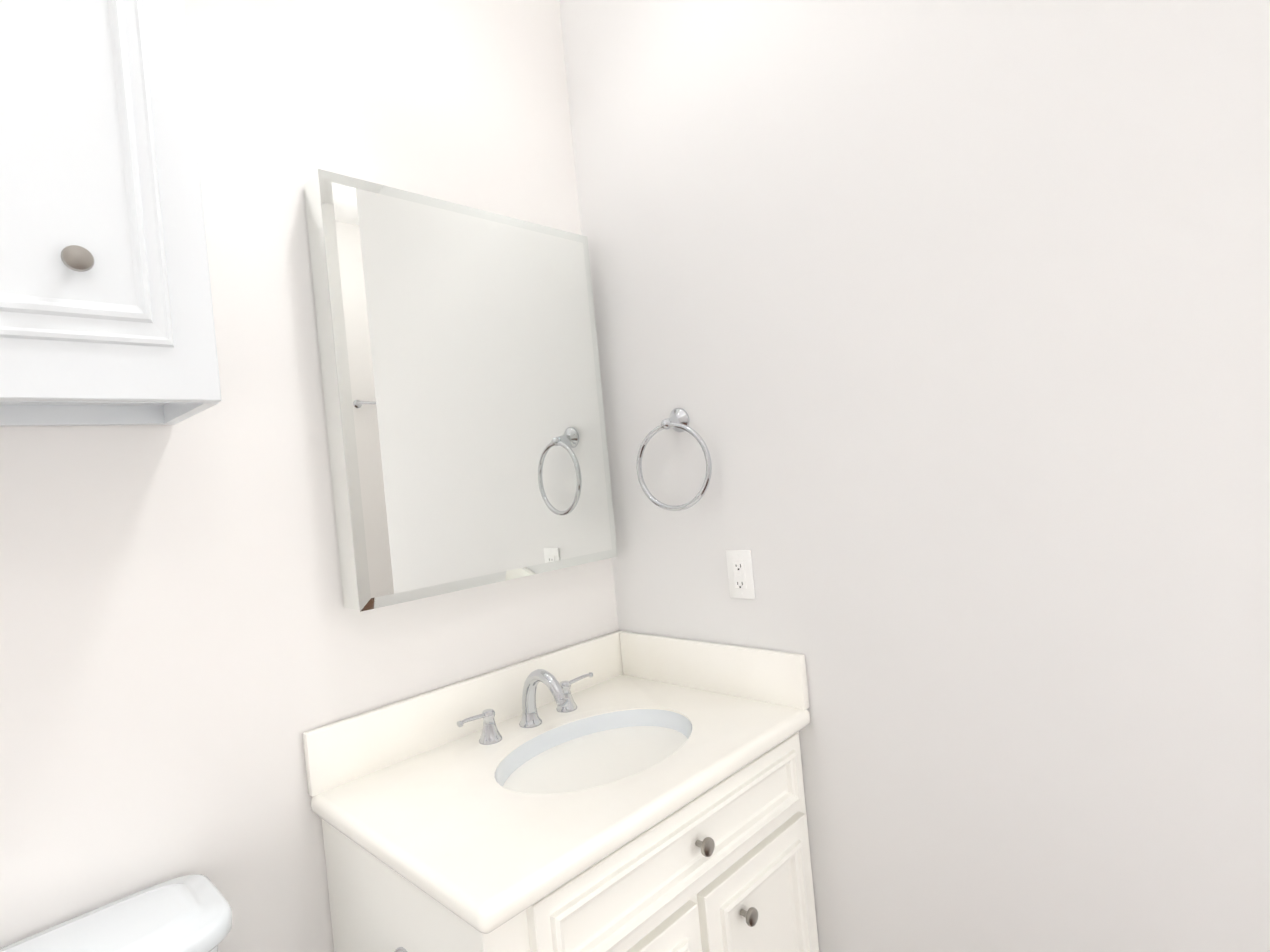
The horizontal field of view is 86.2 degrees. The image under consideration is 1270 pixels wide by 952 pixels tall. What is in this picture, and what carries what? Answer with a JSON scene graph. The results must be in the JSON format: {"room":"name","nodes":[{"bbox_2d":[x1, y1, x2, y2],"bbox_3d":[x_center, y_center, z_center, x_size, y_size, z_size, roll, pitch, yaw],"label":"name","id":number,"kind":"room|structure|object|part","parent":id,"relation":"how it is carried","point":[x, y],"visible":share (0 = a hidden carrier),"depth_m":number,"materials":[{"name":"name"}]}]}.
{"room":"bathroom","nodes":[
{"label":"bathroom","id":0,"kind":"room"},
{"bbox_2d":[0,0,618,951],"bbox_3d":[-0.756,-0.073,1.284,0.100,2.912,3.800,-5,0,44],"label":"wall","id":1,"kind":"structure","parent":0,"point":[192,648],"depth_m":1.25,"materials":[{"name":"white paint"}]},
{"bbox_2d":[0,0,221,426],"bbox_3d":[-0.951,-0.547,0.824,0.314,0.945,0.653,-5,0,44],"label":"upper cabinet","id":2,"kind":"object","parent":1,"relation":"attached to","point":[106,313],"visible":1,"depth_m":0.89,"materials":[{"name":"white wood"}]},
{"bbox_3d":[-0.701,-0.271,0.853,0.032,0.033,0.033,-5,0,44],"label":"knob","id":3,"kind":"part","parent":2,"relation":"part of","materials":[{"name":"silver metal"}]},
{"bbox_2d":[303,169,617,611],"bbox_3d":[-0.353,-0.184,1.575,0.083,0.851,0.695,-5,0,44],"label":"medicine cabinet","id":4,"kind":"object","parent":1,"relation":"attached to","point":[462,395],"visible":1,"depth_m":1.47,"materials":[{"name":"silver glass"}]},
{"bbox_2d":[302,630,627,796],"bbox_3d":[-0.325,0.515,1.582,0.021,0.118,0.847,-5,0,44],"label":"backsplash","id":5,"kind":"structure","parent":1,"relation":"attached to","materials":[{"name":"stone"}]},
{"bbox_2d":[559,0,1269,951],"bbox_3d":[0.473,-0.189,1.412,1.500,2.912,0.100,-5,0,44],"label":"wall","id":6,"kind":"structure","parent":0,"point":[937,332],"depth_m":1.23,"materials":[{"name":"white paint"}]},
{"bbox_2d":[636,408,711,510],"bbox_3d":[0.104,-0.042,1.662,0.215,0.253,0.079,-5,0,44],"label":"towel ring","id":7,"kind":"object","parent":6,"relation":"attached to","point":[677,420],"visible":1,"depth_m":1.66,"materials":[{"name":"silver metal"}]},
{"bbox_3d":[0.095,-0.138,1.676,0.062,0.062,0.058,-5,0,44],"label":"post","id":8,"kind":"part","parent":7,"relation":"part of","materials":[{"name":"silver metal"}]},
{"bbox_2d":[726,550,754,598],"bbox_3d":[0.246,0.231,1.593,0.070,0.114,0.009,-5,0,44],"label":"outlet","id":9,"kind":"object","parent":6,"relation":"attached to","point":[740,573],"visible":1,"depth_m":1.59,"materials":[{"name":"white plastic"}]},
{"bbox_3d":[0.353,1.337,0.350,2.800,0.100,3.800,-5,0,44],"label":"floor","id":10,"kind":"structure","parent":0,"visible":0},
{"bbox_2d":[0,874,231,951],"bbox_3d":[-0.612,1.007,0.707,0.758,0.737,0.517,-5,0,44],"label":"toilet","id":11,"kind":"object","parent":10,"relation":"on","point":[191,913],"visible":1,"depth_m":0.98,"materials":[{"name":"white ceramic"}]},
{"bbox_2d":[302,630,818,951],"bbox_3d":[-0.103,0.874,1.365,0.593,0.904,0.902,-5,0,44],"label":"bathroom vanity","id":12,"kind":"object","parent":10,"relation":"on","point":[621,791],"visible":1,"depth_m":1.28,"materials":[{"name":"painted wood"},{"name":"cultured marble"},{"name":"chrome"}]},
{"bbox_3d":[-0.389,0.793,1.059,0.072,0.072,0.070,-5,0,44],"label":"post","id":13,"kind":"part","parent":12,"relation":"part of","materials":[{"name":"silver metal"}]},
{"bbox_2d":[456,708,502,745],"bbox_3d":[-0.334,0.539,1.449,0.050,0.069,0.104,-5,0,44],"label":"handle","id":14,"kind":"object","parent":12,"relation":"on","point":[490,736],"depth_m":1.45,"materials":[{"name":"silver metal"}]},
{"bbox_2d":[519,669,568,728],"bbox_3d":[-0.205,0.495,1.508,0.160,0.132,0.052,-5,0,44],"label":"faucet","id":15,"kind":"object","parent":12,"relation":"on","point":[530,719],"depth_m":1.52,"materials":[{"name":"silver metal"}]},
{"bbox_2d":[556,672,593,712],"bbox_3d":[-0.147,0.521,1.643,0.050,0.069,0.104,-5,0,44],"label":"handle","id":16,"kind":"object","parent":12,"relation":"on","point":[578,704],"depth_m":1.62,"materials":[{"name":"silver metal"}]},
{"bbox_3d":[0.010,0.999,1.084,0.029,0.458,0.346,-5,0,44],"label":"door","id":17,"kind":"part","parent":12,"relation":"part of","materials":[{"name":"white wood"}]},
{"bbox_3d":[0.111,0.663,1.220,0.029,0.160,0.721,-5,0,44],"label":"drawer","id":18,"kind":"part","parent":12,"relation":"part of","materials":[{"name":"white wood"}]},
{"bbox_3d":[0.124,0.662,1.216,0.032,0.033,0.033,-5,0,44],"label":"knob","id":19,"kind":"part","parent":12,"relation":"part of","materials":[{"name":"silver metal"}]},
{"bbox_3d":[0.217,0.838,1.294,0.032,0.033,0.033,-5,0,44],"label":"knob","id":20,"kind":"part","parent":12,"relation":"part of","materials":[{"name":"silver metal"}]},
{"bbox_3d":[0.267,0.975,1.352,0.029,0.458,0.356,-5,0,44],"label":"door","id":21,"kind":"part","parent":12,"relation":"part of","materials":[{"name":"white wood"}]}
]}

